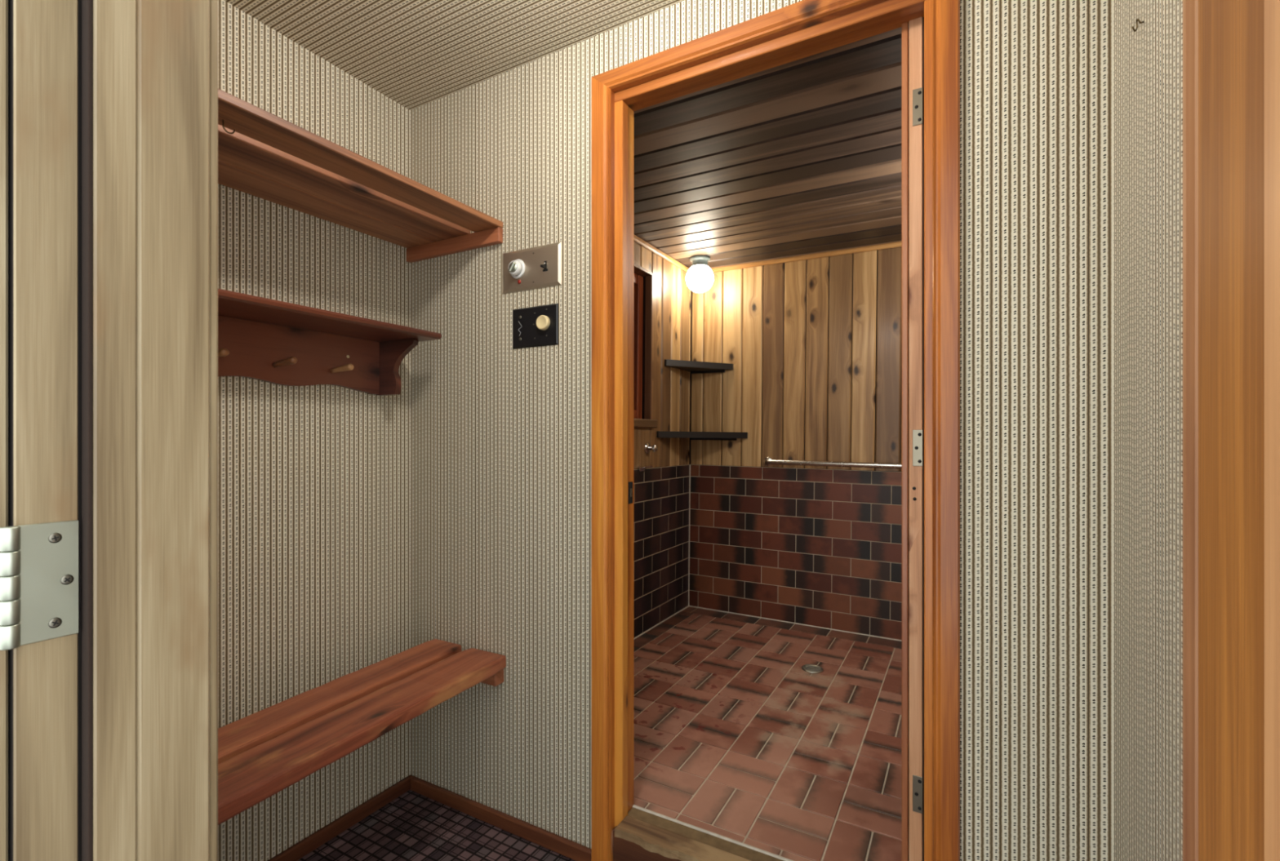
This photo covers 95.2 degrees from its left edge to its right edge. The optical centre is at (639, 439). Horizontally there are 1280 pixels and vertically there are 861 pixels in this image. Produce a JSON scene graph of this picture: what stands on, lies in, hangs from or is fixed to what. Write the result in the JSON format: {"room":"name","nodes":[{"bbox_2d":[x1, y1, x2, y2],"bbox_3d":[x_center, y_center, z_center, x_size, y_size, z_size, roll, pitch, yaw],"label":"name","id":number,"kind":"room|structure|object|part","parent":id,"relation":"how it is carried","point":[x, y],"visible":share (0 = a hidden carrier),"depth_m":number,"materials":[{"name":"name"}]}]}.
{"room":"changing room","nodes":[
{"label":"changing room","id":0,"kind":"room"},
{"bbox_2d":[217,0,410,860],"bbox_3d":[-0.987,0.030,1.480,0.050,2.172,1.101,0,0,29],"label":"wall","id":1,"kind":"structure","parent":0,"point":[314,481],"depth_m":1.57,"materials":[{"name":"paper"}]},
{"bbox_2d":[217,288,441,395],"bbox_3d":[-0.886,-0.222,1.380,0.222,0.178,0.867,0,0,29],"label":"coat rack","id":2,"kind":"object","parent":1,"relation":"attached to","point":[277,342],"visible":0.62,"depth_m":1.53,"materials":[{"name":"brown wood"}]},
{"bbox_2d":[267,774,413,860],"bbox_3d":[-0.963,1.095,1.454,0.016,0.042,0.959,0,0,29],"label":"baseboard","id":3,"kind":"structure","parent":1,"relation":"attached to","point":[309,844],"depth_m":1.66,"materials":[{"name":"brown wood"}]},
{"bbox_2d":[217,88,502,262],"bbox_3d":[-0.792,-0.596,1.370,0.393,0.060,0.938,0,0,29],"label":"shelf","id":4,"kind":"object","parent":1,"relation":"attached to","point":[263,154],"visible":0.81,"depth_m":1.41,"materials":[{"name":"brown wood"}]},
{"bbox_2d":[297,790,574,860],"bbox_3d":[-0.568,1.141,0.353,1.880,0.050,2.662,0,0,29],"label":"floor","id":5,"kind":"structure","parent":0,"point":[414,826],"depth_m":1.62,"materials":[{"name":"tile"}]},
{"bbox_2d":[224,0,684,110],"bbox_3d":[-0.188,-1.081,1.034,1.880,0.050,1.101,0,0,29],"label":"ceiling","id":6,"kind":"structure","parent":0,"point":[415,54],"depth_m":1.52,"materials":[{"name":"paper"}]},
{"bbox_2d":[634,234,690,637],"bbox_3d":[-0.144,-0.001,2.701,0.070,2.022,1.853,1,0,29],"label":"wall","id":7,"kind":"structure","parent":0,"point":[661,491],"depth_m":3.16,"materials":[{"name":"tile"}]},
{"bbox_2d":[637,466,652,471],"bbox_3d":[0.025,0.148,2.935,0.040,0.026,0.090,1,0,29],"label":"soap ledge","id":8,"kind":"object","parent":7,"relation":"attached to","point":[641,468],"visible":1,"depth_m":2.93,"materials":[{"name":"brown"}]},
{"bbox_3d":[0.026,0.138,2.935,0.040,0.006,0.090,1,0,29],"label":"ledge plate","id":9,"kind":"part","parent":8,"relation":"part of","materials":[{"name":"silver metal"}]},
{"bbox_2d":[634,262,657,427],"bbox_3d":[-0.076,-0.462,2.887,0.158,0.804,0.428,1,0,29],"label":"window","id":10,"kind":"structure","parent":7,"relation":"in","point":[640,272],"depth_m":3.02,"materials":[{"name":"brown wood"}]},
{"bbox_3d":[-0.107,-0.127,2.905,0.054,0.050,0.274,1,0,29],"label":"sash rail","id":11,"kind":"part","parent":10,"relation":"part of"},
{"bbox_3d":[-0.100,-0.823,2.902,0.054,0.050,0.274,1,0,29],"label":"sash rail","id":12,"kind":"part","parent":10,"relation":"part of","materials":[{"name":"brown wood"}]},
{"bbox_3d":[-0.080,-0.081,2.889,0.158,0.042,0.428,1,0,29],"label":"sill","id":13,"kind":"part","parent":10,"relation":"part of","materials":[{"name":"brown wood"}]},
{"bbox_2d":[644,442,657,453],"bbox_3d":[0.060,0.045,2.978,0.056,0.060,0.060,1,0,29],"label":"tap","id":14,"kind":"object","parent":7,"relation":"attached to","point":[647,447],"visible":1,"depth_m":2.97,"materials":[{"name":"silver metal"}]},
{"bbox_3d":[0.065,0.045,2.976,0.046,0.032,0.032,1,0,29],"label":"handle","id":15,"kind":"part","parent":14,"relation":"part of","materials":[{"name":"silver metal"}]},
{"bbox_3d":[-0.126,-0.979,2.662,0.020,0.026,1.803,1,0,29],"label":"cove trim","id":16,"kind":"part","parent":7,"relation":"part of","materials":[{"name":"beige wood"}]},
{"bbox_2d":[664,359,733,373],"bbox_3d":[0.332,-0.407,3.241,0.264,0.046,0.344,1,0,29],"label":"corner shelf","id":17,"kind":"object","parent":7,"relation":"attached to","point":[694,367],"visible":1,"depth_m":3.26,"materials":[{"name":"black laminate"}]},
{"bbox_2d":[656,431,747,440],"bbox_3d":[0.347,-0.018,3.184,0.354,0.046,0.429,1,0,29],"label":"corner shelf","id":18,"kind":"object","parent":7,"relation":"attached to","point":[727,436],"visible":1,"depth_m":3.19,"materials":[{"name":"black laminate"}]},
{"bbox_2d":[410,0,1113,860],"bbox_3d":[0.061,0.030,1.479,1.780,2.172,0.082,0,0,29],"label":"wall","id":19,"kind":"structure","parent":0,"point":[500,434],"depth_m":1.12,"materials":[{"name":"paper"}]},
{"bbox_2d":[217,639,506,825],"bbox_3d":[-0.749,0.674,1.346,0.331,0.112,0.939,0,0,29],"label":"bench","id":20,"kind":"object","parent":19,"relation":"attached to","point":[263,753],"visible":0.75,"depth_m":1.34,"materials":[{"name":"brown wood"}]},
{"bbox_2d":[410,776,591,860],"bbox_3d":[-0.425,1.095,1.694,0.691,0.042,0.016,0,0,29],"label":"baseboard","id":21,"kind":"structure","parent":19,"relation":"attached to","point":[563,846],"depth_m":1.67,"materials":[{"name":"brown wood"}]},
{"bbox_2d":[502,241,561,293],"bbox_3d":[-0.287,-0.464,1.605,0.201,0.114,0.036,0,0,29],"label":"switch plate","id":22,"kind":"object","parent":19,"relation":"attached to","point":[537,267],"visible":1,"depth_m":1.59,"materials":[{"name":"silver metal"}]},
{"bbox_3d":[-0.351,-0.481,1.641,0.042,0.042,0.015,0,0,29],"label":"timer knob","id":23,"kind":"part","parent":22,"relation":"part of","materials":[{"name":"white plastic"}]},
{"bbox_2d":[512,303,558,349],"bbox_3d":[-0.296,-0.314,1.620,0.161,0.112,0.019,0,0,29],"label":"plate","id":24,"kind":"object","parent":19,"relation":"attached to","point":[537,326],"visible":1,"depth_m":1.62,"materials":[{"name":"black plastic"}]},
{"bbox_3d":[-0.266,-0.320,1.601,0.040,0.040,0.014,0,0,29],"label":"dial knob","id":25,"kind":"part","parent":24,"relation":"part of","materials":[{"name":"beige plastic"}]},
{"bbox_2d":[591,0,959,860],"bbox_3d":[0.259,0.086,1.350,0.841,2.059,0.118,0,0,29],"label":"door frame","id":26,"kind":"structure","parent":19,"relation":"attached to","point":[621,830],"depth_m":1.37,"materials":[{"name":"brown wood"}]},
{"bbox_3d":[-0.096,0.086,1.516,0.058,2.059,0.030,0,0,29],"label":"casing","id":27,"kind":"part","parent":26,"relation":"part of","materials":[{"name":"brown wood"}]},
{"bbox_3d":[-0.025,0.142,1.554,0.002,0.058,0.023,0,0,29],"label":"strike plate","id":28,"kind":"part","parent":26,"relation":"part of","materials":[{"name":"black metal"}]},
{"bbox_3d":[0.246,-0.919,1.325,0.841,0.047,0.030,0,0,29],"label":"head casing","id":29,"kind":"part","parent":26,"relation":"part of","materials":[{"name":"brown wood"}]},
{"bbox_3d":[0.592,0.086,1.132,0.047,2.059,0.030,0,0,29],"label":"casing","id":30,"kind":"part","parent":26,"relation":"part of","materials":[{"name":"brown wood"}]},
{"bbox_2d":[902,16,924,860],"bbox_3d":[0.736,0.046,1.517,0.046,1.860,0.672,0,0,29],"label":"door","id":31,"kind":"structure","parent":19,"relation":"in","point":[913,37],"depth_m":1.23,"materials":[{"name":"brown wood"}]},
{"bbox_2d":[634,605,902,860],"bbox_3d":[0.608,1.021,2.268,1.788,0.056,1.837,1,0,29],"label":"floor","id":32,"kind":"structure","parent":0,"point":[734,740],"depth_m":1.98,"materials":[{"name":"tile"}]},
{"bbox_2d":[801,664,823,673],"bbox_3d":[0.748,0.995,2.535,0.092,0.006,0.092,0,0,29],"label":"floor drain","id":33,"kind":"object","parent":32,"relation":"on","point":[812,668],"visible":1,"depth_m":2.53,"materials":[{"name":"grey metal"}]},
{"bbox_2d":[633,24,909,268],"bbox_3d":[0.616,-1.013,2.238,1.788,0.060,1.881,1,0,29],"label":"ceiling","id":34,"kind":"structure","parent":0,"point":[803,156],"depth_m":2.06,"materials":[{"name":"brown wood"}]},
{"bbox_2d":[685,254,713,293],"bbox_3d":[0.326,-0.896,3.191,0.153,0.188,0.153,1,0,29],"label":"ceiling light","id":35,"kind":"object","parent":34,"relation":"attached to","point":[700,277],"visible":1,"depth_m":3.14,"materials":[{"name":"white glass"}]},
{"bbox_2d":[688,240,902,639],"bbox_3d":[1.058,0.008,3.051,1.788,2.022,0.070,1,0,29],"label":"wall","id":36,"kind":"structure","parent":0,"point":[812,343],"depth_m":3.14,"materials":[{"name":"wood"}]},
{"bbox_3d":[1.076,-0.970,3.012,1.738,0.026,0.020,1,0,29],"label":"cove trim","id":37,"kind":"part","parent":36,"relation":"part of","materials":[{"name":"brown wood"}]},
{"bbox_2d":[763,457,902,468],"bbox_3d":[1.201,0.129,2.918,1.217,0.053,0.067,1,0,29],"label":"grab bar","id":38,"kind":"object","parent":36,"relation":"attached to","point":[768,461],"visible":0.5,"depth_m":3.00,"materials":[{"name":"white metal"}]},
{"bbox_2d":[1113,0,1182,860],"bbox_3d":[0.611,0.030,0.588,0.050,2.172,1.101,0,0,29],"label":"wall","id":39,"kind":"structure","parent":0,"point":[1148,61],"depth_m":0.83,"materials":[{"name":"paper"}]},
{"bbox_2d":[1131,18,1144,31],"bbox_3d":[0.715,-0.597,0.842,0.016,0.018,0.009,0,0,6],"label":"coat hook","id":40,"kind":"object","parent":39,"relation":"attached to","point":[1137,20],"visible":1,"depth_m":0.84,"materials":[{"name":"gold metal"}]},
{"bbox_3d":[-0.459,0.030,0.549,1.880,2.172,0.131,0,0,29],"label":"wall","id":41,"kind":"structure","parent":0,"visible":0},
{"bbox_2d":[0,0,1279,860],"bbox_3d":[-0.145,0.046,0.373,0.984,2.140,0.194,0,0,29],"label":"door frame","id":42,"kind":"structure","parent":41,"relation":"attached to","point":[108,108],"depth_m":0.53,"materials":[{"name":"brown wood"}]},
{"bbox_3d":[-0.587,0.046,0.520,0.067,2.140,0.020,0,0,29],"label":"casing","id":43,"kind":"part","parent":42,"relation":"part of","materials":[{"name":"brown wood"}]},
{"bbox_3d":[-0.485,0.046,0.645,0.059,2.140,0.011,0,0,29],"label":"casing","id":44,"kind":"part","parent":42,"relation":"part of","materials":[{"name":"brown wood"}]}
]}

